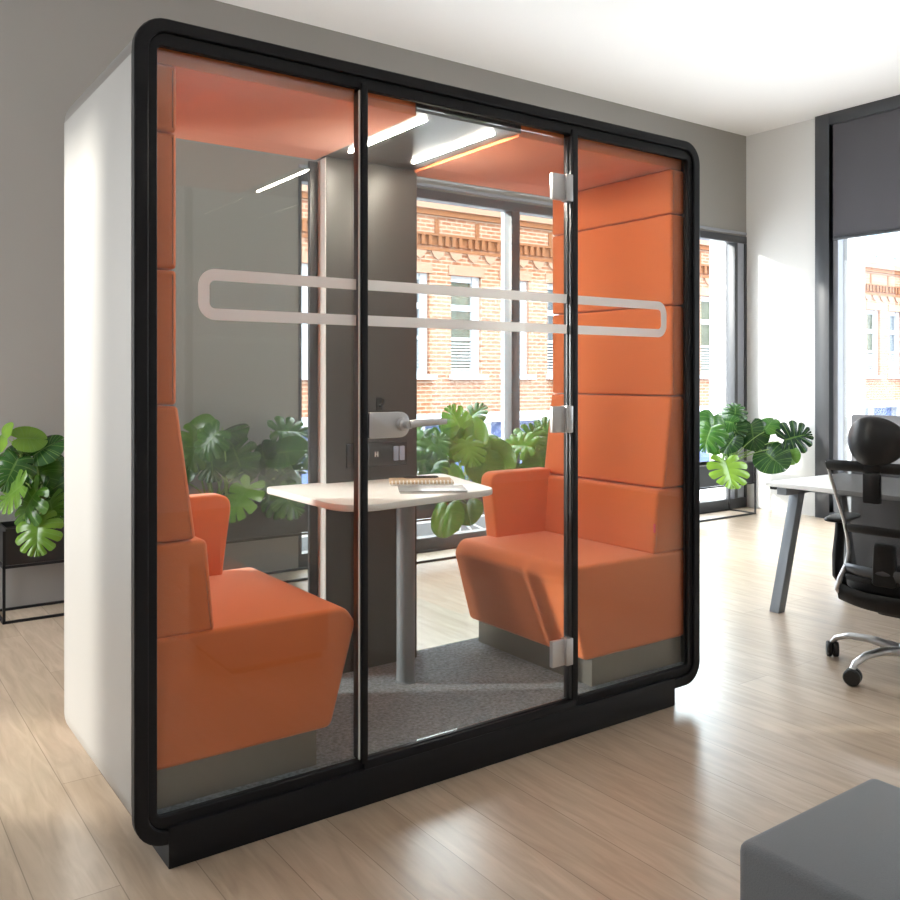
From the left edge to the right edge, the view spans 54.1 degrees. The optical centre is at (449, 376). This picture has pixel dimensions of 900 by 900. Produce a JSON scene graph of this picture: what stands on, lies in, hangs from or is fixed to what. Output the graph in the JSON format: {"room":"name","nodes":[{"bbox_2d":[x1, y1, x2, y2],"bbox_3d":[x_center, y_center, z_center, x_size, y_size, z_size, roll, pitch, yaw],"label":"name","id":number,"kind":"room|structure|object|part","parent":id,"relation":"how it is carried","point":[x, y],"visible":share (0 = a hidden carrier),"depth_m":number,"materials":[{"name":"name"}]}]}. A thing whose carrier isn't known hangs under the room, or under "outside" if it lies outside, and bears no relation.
{"room":"office","nodes":[
{"label":"office","id":0,"kind":"room"},
{"bbox_2d":[0,0,745,608],"bbox_3d":[-0.880,-0.572,6.341,9.580,3.810,0.120,0,0,-35],"label":"wall","id":1,"kind":"structure","parent":0,"point":[237,208],"depth_m":5.74,"materials":[{"name":"grey paint"}]},
{"bbox_2d":[298,164,746,567],"bbox_3d":[0.959,-0.074,7.654,5.038,2.815,0.156,0,0,-35],"label":"window","id":2,"kind":"structure","parent":1,"relation":"in","point":[511,212],"depth_m":7.30,"materials":[{"name":"grey metal"}]},
{"bbox_2d":[710,241,726,499],"bbox_3d":[3.013,-0.167,9.287,0.600,3.400,0.200,0,0,-35],"label":"trim","id":3,"kind":"structure","parent":1,"relation":"attached to","point":[718,251],"depth_m":9.11,"materials":[{"name":"white"}]},
{"bbox_2d":[0,507,899,899],"bbox_3d":[2.012,1.433,2.662,10.020,0.200,10.030,0,0,-35],"label":"floor","id":4,"kind":"structure","parent":0,"point":[768,729],"depth_m":2.86,"materials":[{"name":"brown wood"}]},
{"bbox_2d":[0,521,63,624],"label":"planter","id":5,"kind":"object","parent":4,"relation":"on","point":[10,554],"depth_m":4.82,"materials":[{"name":"black metal"}]},
{"bbox_2d":[0,422,63,556],"bbox_3d":[-2.283,0.592,4.867,0.427,0.689,0.624,0,0,-12],"label":"monstera","id":6,"kind":"object","parent":5,"relation":"in","point":[39,478],"visible":0.98,"depth_m":4.73,"materials":[{"name":"green plant"}]},
{"bbox_2d":[226,499,307,543],"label":"planter","id":7,"kind":"object","parent":4,"relation":"on","point":[255,524],"depth_m":5.63,"materials":[{"name":"black"}]},
{"bbox_2d":[181,414,264,522],"bbox_3d":[-1.427,0.548,5.411,0.548,0.634,0.642,0,0,-24],"label":"monstera","id":8,"kind":"object","parent":7,"relation":"on","point":[204,448],"visible":0.89,"depth_m":5.42,"materials":[{"name":"green plant"}]},
{"bbox_2d":[254,416,307,520],"bbox_3d":[-1.008,0.582,5.783,0.556,0.641,0.480,0,0,-35],"label":"monstera","id":9,"kind":"object","parent":7,"relation":"in","point":[281,464],"visible":0.76,"depth_m":5.67,"materials":[{"name":"green plant"}]},
{"bbox_2d":[64,18,699,868],"bbox_3d":[-0.121,0.181,3.318,2.306,2.304,0.890,0,0,-35],"label":"pod","id":10,"kind":"object","parent":4,"relation":"on","point":[472,704],"visible":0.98,"depth_m":3.00,"materials":[{"name":"black"}]},
{"bbox_3d":[-1.073,0.140,2.692,0.030,2.013,0.800,0,0,-35],"label":"panel","id":11,"kind":"part","parent":10,"relation":"part of","materials":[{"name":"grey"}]},
{"bbox_2d":[157,64,353,809],"bbox_3d":[-0.781,0.164,2.888,0.662,2.058,0.740,0,0,-35],"label":"upholstered bench","id":12,"kind":"object","parent":10,"relation":"on","point":[251,662],"visible":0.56,"depth_m":2.52,"materials":[{"name":"orange fabric"}]},
{"bbox_2d":[157,270,175,404],"bbox_3d":[-1.012,-0.110,2.723,0.096,0.374,0.736,0,0,-35],"label":"cushion","id":13,"kind":"object","parent":12,"relation":"on","point":[166,279],"depth_m":2.43,"materials":[{"name":"orange fabric"}]},
{"bbox_2d":[157,132,175,269],"bbox_3d":[-1.012,-0.489,2.723,0.096,0.376,0.736,0,0,-35],"label":"cushion","id":14,"kind":"object","parent":12,"relation":"on","point":[166,141],"depth_m":2.43,"materials":[{"name":"orange fabric"}]},
{"bbox_2d":[157,64,175,133],"bbox_3d":[-1.012,-0.773,2.723,0.096,0.184,0.736,0,0,-35],"label":"cushion","id":15,"kind":"object","parent":12,"relation":"on","point":[166,75],"depth_m":2.43,"materials":[{"name":"orange fabric"}]},
{"bbox_2d":[157,405,194,542],"bbox_3d":[-0.990,0.269,2.739,0.150,0.376,0.736,0,0,-35],"label":"cushion","id":16,"kind":"object","parent":12,"relation":"on","point":[174,513],"depth_m":2.44,"materials":[{"name":"orange fabric"}]},
{"bbox_2d":[157,536,213,638],"bbox_3d":[-0.967,0.592,2.755,0.205,0.262,0.736,0,0,-35],"label":"cushion","id":17,"kind":"object","parent":12,"relation":"on","point":[184,604],"depth_m":2.46,"materials":[{"name":"orange fabric"}]},
{"bbox_3d":[-0.971,0.581,3.159,0.358,0.305,0.078,0,0,-35],"label":"armrest","id":18,"kind":"part","parent":12,"relation":"part of","materials":[{"name":"orange fabric"}]},
{"bbox_3d":[-0.780,0.902,2.887,0.662,0.366,0.738,0,0,-35],"label":"seat","id":19,"kind":"part","parent":12,"relation":"part of","materials":[{"name":"orange fabric"}]},
{"bbox_2d":[157,48,415,159],"bbox_3d":[-0.689,-0.898,2.967,0.895,0.062,0.738,0,0,-35],"label":"ceiling panel","id":20,"kind":"object","parent":10,"relation":"on","point":[218,102],"depth_m":2.87,"materials":[{"name":"orange fabric"}]},
{"bbox_3d":[-0.358,0.163,3.684,0.514,2.060,0.017,0,0,-35],"label":"frame","id":21,"kind":"part","parent":10,"relation":"part of","materials":[{"name":"grey"}]},
{"bbox_3d":[-0.146,-0.917,3.353,2.306,0.100,0.800,0,0,-35],"label":"roof panel","id":22,"kind":"part","parent":10,"relation":"part of","materials":[{"name":"orange fabric"}]},
{"bbox_3d":[-0.300,0.318,3.632,0.290,0.100,0.010,0,0,-35],"label":"socket panel","id":23,"kind":"part","parent":10,"relation":"part of","materials":[{"name":"grey"}]},
{"bbox_2d":[267,474,491,684],"bbox_3d":[-0.194,0.808,3.378,0.828,0.770,0.644,0,0,-35],"label":"table","id":24,"kind":"object","parent":10,"relation":"on","point":[331,496],"visible":0.78,"depth_m":3.42,"materials":[{"name":"white laminate"}]},
{"bbox_3d":[-0.174,0.820,3.455,0.100,0.746,0.100,0,0,-35],"label":"leg","id":25,"kind":"part","parent":24,"relation":"part of","materials":[{"name":"grey paint"}]},
{"bbox_2d":[389,477,453,485],"bbox_3d":[-0.116,0.414,3.506,0.250,0.024,0.172,0,0,-5],"label":"spiral notebook","id":26,"kind":"object","parent":24,"relation":"on","point":[439,480],"visible":0.82,"depth_m":3.44,"materials":[{"name":"beige paper"}]},
{"bbox_2d":[403,475,437,477],"bbox_3d":[-0.118,0.404,3.568,0.142,0.010,0.010,0,0,-8],"label":"pen","id":27,"kind":"object","parent":26,"relation":"on","point":[430,476],"visible":1,"depth_m":3.56,"materials":[{"name":"black plastic"}]},
{"bbox_2d":[398,485,467,493],"bbox_3d":[-0.068,0.419,3.289,0.250,0.009,0.176,0,0,-5],"label":"notebook","id":28,"kind":"object","parent":24,"relation":"on","point":[404,489],"visible":1,"depth_m":3.25,"materials":[{"name":"grey paper"}]},
{"bbox_3d":[-0.182,0.152,2.783,0.150,0.082,0.067,0,0,-35],"label":"handle","id":29,"kind":"part","parent":10,"relation":"part of","materials":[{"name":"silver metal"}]},
{"bbox_2d":[393,446,398,460],"bbox_3d":[-0.225,0.318,3.677,0.024,0.060,0.007,0,0,-35],"label":"socket","id":30,"kind":"object","parent":10,"relation":"attached to","point":[395,448],"depth_m":3.67,"materials":[{"name":"grey plastic"}]},
{"bbox_2d":[400,446,404,459],"bbox_3d":[-0.201,0.318,3.695,0.024,0.060,0.007,0,0,-35],"label":"socket","id":31,"kind":"object","parent":10,"relation":"attached to","point":[402,448],"depth_m":3.69,"materials":[{"name":"grey plastic"}]},
{"bbox_3d":[-0.143,-0.900,3.352,0.450,0.043,0.745,0,0,-35],"label":"ceiling panel","id":32,"kind":"part","parent":10,"relation":"part of","materials":[{"name":"grey"}]},
{"bbox_3d":[-0.069,0.148,2.819,0.139,0.027,0.019,0,0,-33],"label":"lever","id":33,"kind":"part","parent":10,"relation":"part of","materials":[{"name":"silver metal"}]},
{"bbox_2d":[414,126,680,196],"bbox_3d":[0.397,-0.898,3.741,0.891,0.062,0.738,0,0,-35],"label":"ceiling panel","id":34,"kind":"object","parent":10,"relation":"on","point":[522,161],"depth_m":3.61,"materials":[{"name":"orange fabric"}]},
{"bbox_2d":[455,169,682,686],"bbox_3d":[0.501,0.164,3.800,0.662,2.058,0.742,0,0,-35],"label":"upholstered bench","id":35,"kind":"object","parent":10,"relation":"on","point":[630,231],"visible":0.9,"depth_m":3.74,"materials":[{"name":"orange fabric"}]},
{"bbox_3d":[0.306,0.581,4.069,0.358,0.305,0.078,0,0,-35],"label":"armrest","id":36,"kind":"part","parent":35,"relation":"part of","materials":[{"name":"orange fabric"}]},
{"bbox_3d":[0.501,0.902,3.800,0.662,0.366,0.738,0,0,-35],"label":"seat","id":37,"kind":"part","parent":35,"relation":"part of","materials":[{"name":"orange fabric"}]},
{"bbox_2d":[545,473,682,553],"bbox_3d":[0.692,0.592,3.937,0.192,0.262,0.736,0,0,-35],"label":"cushion","id":38,"kind":"object","parent":35,"relation":"on","point":[638,516],"depth_m":3.74,"materials":[{"name":"orange fabric"}]},
{"bbox_2d":[545,394,682,487],"bbox_3d":[0.715,0.269,3.953,0.137,0.376,0.736,0,0,-35],"label":"cushion","id":39,"kind":"object","parent":35,"relation":"on","point":[634,440],"depth_m":3.81,"materials":[{"name":"orange fabric"}]},
{"bbox_2d":[553,306,682,395],"bbox_3d":[0.737,-0.110,3.969,0.083,0.374,0.736,0,0,-35],"label":"cushion","id":40,"kind":"object","parent":35,"relation":"on","point":[607,364],"depth_m":3.86,"materials":[{"name":"orange fabric"}]},
{"bbox_2d":[553,214,682,314],"bbox_3d":[0.737,-0.489,3.969,0.083,0.376,0.736,0,0,-35],"label":"cushion","id":41,"kind":"object","parent":35,"relation":"on","point":[636,257],"depth_m":3.84,"materials":[{"name":"orange fabric"}]},
{"bbox_2d":[553,169,682,235],"bbox_3d":[0.737,-0.773,3.969,0.083,0.184,0.736,0,0,-35],"label":"cushion","id":42,"kind":"object","parent":35,"relation":"on","point":[656,196],"depth_m":3.84,"materials":[{"name":"orange fabric"}]},
{"bbox_3d":[0.781,0.140,4.013,0.030,2.013,0.800,0,0,-35],"label":"panel","id":43,"kind":"part","parent":10,"relation":"part of","materials":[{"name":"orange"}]},
{"bbox_2d":[417,503,436,521],"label":"planter","id":44,"kind":"object","parent":4,"relation":"on","point":[424,512],"depth_m":6.34,"materials":[{"name":"black"}]},
{"bbox_2d":[417,427,482,537],"bbox_3d":[-0.078,0.715,6.340,0.566,0.794,0.665,0,0,-35],"label":"monstera","id":45,"kind":"object","parent":44,"relation":"in","point":[446,520],"visible":0.58,"depth_m":6.33,"materials":[{"name":"green plant"}]},
{"bbox_2d":[417,546,456,563],"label":"planter","id":46,"kind":"object","parent":4,"relation":"on","point":[445,558],"depth_m":6.49,"materials":[{"name":"black"}]},
{"bbox_2d":[476,497,483,514],"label":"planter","id":47,"kind":"object","parent":4,"relation":"on","point":[479,498],"depth_m":6.64,"materials":[{"name":"black"}]},
{"bbox_2d":[432,402,516,483],"bbox_3d":[0.153,0.527,6.664,0.499,0.659,0.559,0,0,43],"label":"monstera","id":48,"kind":"object","parent":47,"relation":"on","point":[487,452],"visible":0.69,"depth_m":6.63,"materials":[{"name":"green plant"}]},
{"bbox_2d":[505,417,549,468],"bbox_3d":[0.700,0.602,7.050,0.400,0.554,0.543,0,0,40],"label":"monstera","id":49,"kind":"object","parent":47,"relation":"on","point":[530,444],"visible":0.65,"depth_m":6.97,"materials":[{"name":"green plant"}]},
{"bbox_2d":[700,460,755,521],"bbox_3d":[1.993,1.078,8.069,2.205,0.510,0.314,0,0,-35],"label":"planter","id":50,"kind":"object","parent":4,"relation":"on","point":[706,481],"visible":0.23,"depth_m":8.50,"materials":[{"name":"black metal"}]},
{"bbox_2d":[700,403,813,489],"bbox_3d":[2.759,0.631,8.302,1.161,0.760,0.767,0,0,-35],"label":"monstera","id":51,"kind":"object","parent":50,"relation":"in","point":[725,433],"visible":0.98,"depth_m":8.29,"materials":[{"name":"green plant"}]},
{"bbox_2d":[766,475,845,612],"bbox_3d":[2.600,0.968,4.646,0.848,0.730,1.620,0,0,-35],"label":"office desk","id":52,"kind":"object","parent":4,"relation":"on","point":[796,488],"visible":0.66,"depth_m":5.04,"materials":[{"name":"grey metal"}]},
{"bbox_3d":[1.942,0.988,5.067,0.265,0.690,0.060,0,0,-35],"label":"leg","id":53,"kind":"part","parent":52,"relation":"part of","materials":[{"name":"grey paint"}]},
{"bbox_3d":[2.616,0.651,4.658,0.740,0.045,1.510,0,0,-35],"label":"under frame","id":54,"kind":"part","parent":52,"relation":"part of","materials":[{"name":"grey paint"}]},
{"bbox_3d":[2.431,0.988,5.416,0.231,0.690,0.060,0,0,-35],"label":"leg","id":55,"kind":"part","parent":52,"relation":"part of","materials":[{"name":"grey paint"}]},
{"bbox_2d":[740,779,899,899],"bbox_3d":[0.924,1.123,1.665,0.500,0.420,0.540,0,0,-35],"label":"ottoman","id":56,"kind":"object","parent":4,"relation":"on","point":[846,846],"visible":1,"depth_m":1.71,"materials":[{"name":"grey fabric"}]},
{"bbox_2d":[824,416,899,686],"bbox_3d":[2.022,0.749,3.957,0.781,1.168,0.714,0,0,-41],"label":"office chair","id":57,"kind":"object","parent":4,"relation":"on","point":[866,490],"visible":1,"depth_m":3.80,"materials":[{"name":"black fabric"}]},
{"bbox_3d":[1.852,0.661,4.155,0.280,0.034,0.096,0,0,-41],"label":"armrest","id":58,"kind":"part","parent":57,"relation":"part of","materials":[{"name":"black plastic"}]},
{"bbox_3d":[1.890,0.845,4.100,0.207,0.358,0.077,0,0,23],"label":"arm post","id":59,"kind":"part","parent":57,"relation":"part of","materials":[{"name":"black plastic"}]},
{"bbox_3d":[1.779,0.433,3.711,0.038,0.200,0.072,0,0,-41],"label":"headrest post","id":60,"kind":"part","parent":57,"relation":"part of","materials":[{"name":"black plastic"}]},
{"bbox_3d":[2.101,0.938,3.995,0.500,0.090,0.490,0,0,-41],"label":"seat","id":61,"kind":"part","parent":57,"relation":"part of","materials":[{"name":"black fabric"}]},
{"bbox_2d":[216,0,899,135],"bbox_3d":[1.998,-2.577,2.682,10.020,0.200,10.080,0,0,-35],"label":"ceiling","id":62,"kind":"structure","parent":0,"point":[741,67],"depth_m":6.56,"materials":[{"name":"white paint"}]},
{"bbox_2d":[746,119,814,515],"bbox_3d":[5.825,-0.572,5.255,0.100,3.810,9.430,0,0,-35],"label":"wall","id":63,"kind":"structure","parent":0,"point":[780,162],"depth_m":8.72,"materials":[{"name":"white paint"}]},
{"bbox_2d":[843,236,864,460],"bbox_3d":[3.804,-0.472,8.475,0.295,4.010,0.220,0,0,-35],"label":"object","id":64,"kind":"structure","parent":63,"relation":"attached to","point":[853,248],"depth_m":8.36,"materials":[{"name":"white"}]},
{"bbox_2d":[815,95,899,517],"bbox_3d":[5.029,-0.572,6.346,0.170,3.810,5.130,0,0,-35],"label":"window","id":65,"kind":"structure","parent":63,"relation":"in","point":[828,251],"depth_m":8.30,"materials":[{"name":"grey metal"}]},
{"bbox_2d":[833,108,899,239],"bbox_3d":[5.005,-1.824,6.303,0.024,1.085,4.848,0,0,-35],"label":"roller blind","id":66,"kind":"object","parent":65,"relation":"attached to","point":[866,150],"visible":1,"depth_m":8.00,"materials":[{"name":"grey fabric"}]},
{"bbox_2d":[851,414,899,463],"bbox_3d":[2.972,0.783,4.899,0.024,1.100,1.550,0,0,-35],"label":"divider panel","id":67,"kind":"object","parent":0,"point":[896,419],"visible":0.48,"depth_m":5.36,"materials":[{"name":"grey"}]},
{"bbox_2d":[865,232,899,265],"bbox_3d":[28.077,-8.492,67.047,30.300,24.250,12.150,0,0,-35],"label":"sky","id":68,"kind":"structure","parent":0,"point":[881,248],"depth_m":61.23,"materials":[{"name":"white"}]},
{"label":"outside","id":69,"kind":"structure","parent":0,"visible":0},
{"bbox_3d":[4.563,3.733,46.455,120.000,0.200,54.400,0,0,-35],"label":"ground","id":70,"kind":"structure","parent":69,"visible":0},
{"bbox_2d":[302,184,899,487],"bbox_3d":[7.294,-0.397,33.144,39.000,8.060,9.250,0,0,-35],"label":"brick building","id":71,"kind":"structure","parent":70,"relation":"on","point":[459,246],"depth_m":23.35,"materials":[{"name":"orange brick"}]},
{"bbox_3d":[9.702,2.203,29.764,39.000,2.060,0.050,0,0,-35],"label":"shop glass","id":72,"kind":"part","parent":71,"relation":"part of","materials":[{"name":"clear glass"}]},
{"bbox_2d":[700,489,709,500],"bbox_3d":[6.259,2.593,13.055,36.000,2.080,1.970,0,0,-35],"label":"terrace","id":73,"kind":"object","parent":70,"relation":"on","point":[704,493],"depth_m":11.65,"materials":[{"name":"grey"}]},
{"bbox_2d":[302,514,485,550],"bbox_3d":[0.132,1.441,8.557,5.000,0.225,0.075,0,0,-35],"label":"window","id":74,"kind":"structure","parent":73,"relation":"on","point":[424,527],"depth_m":8.34,"materials":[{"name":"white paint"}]}
]}

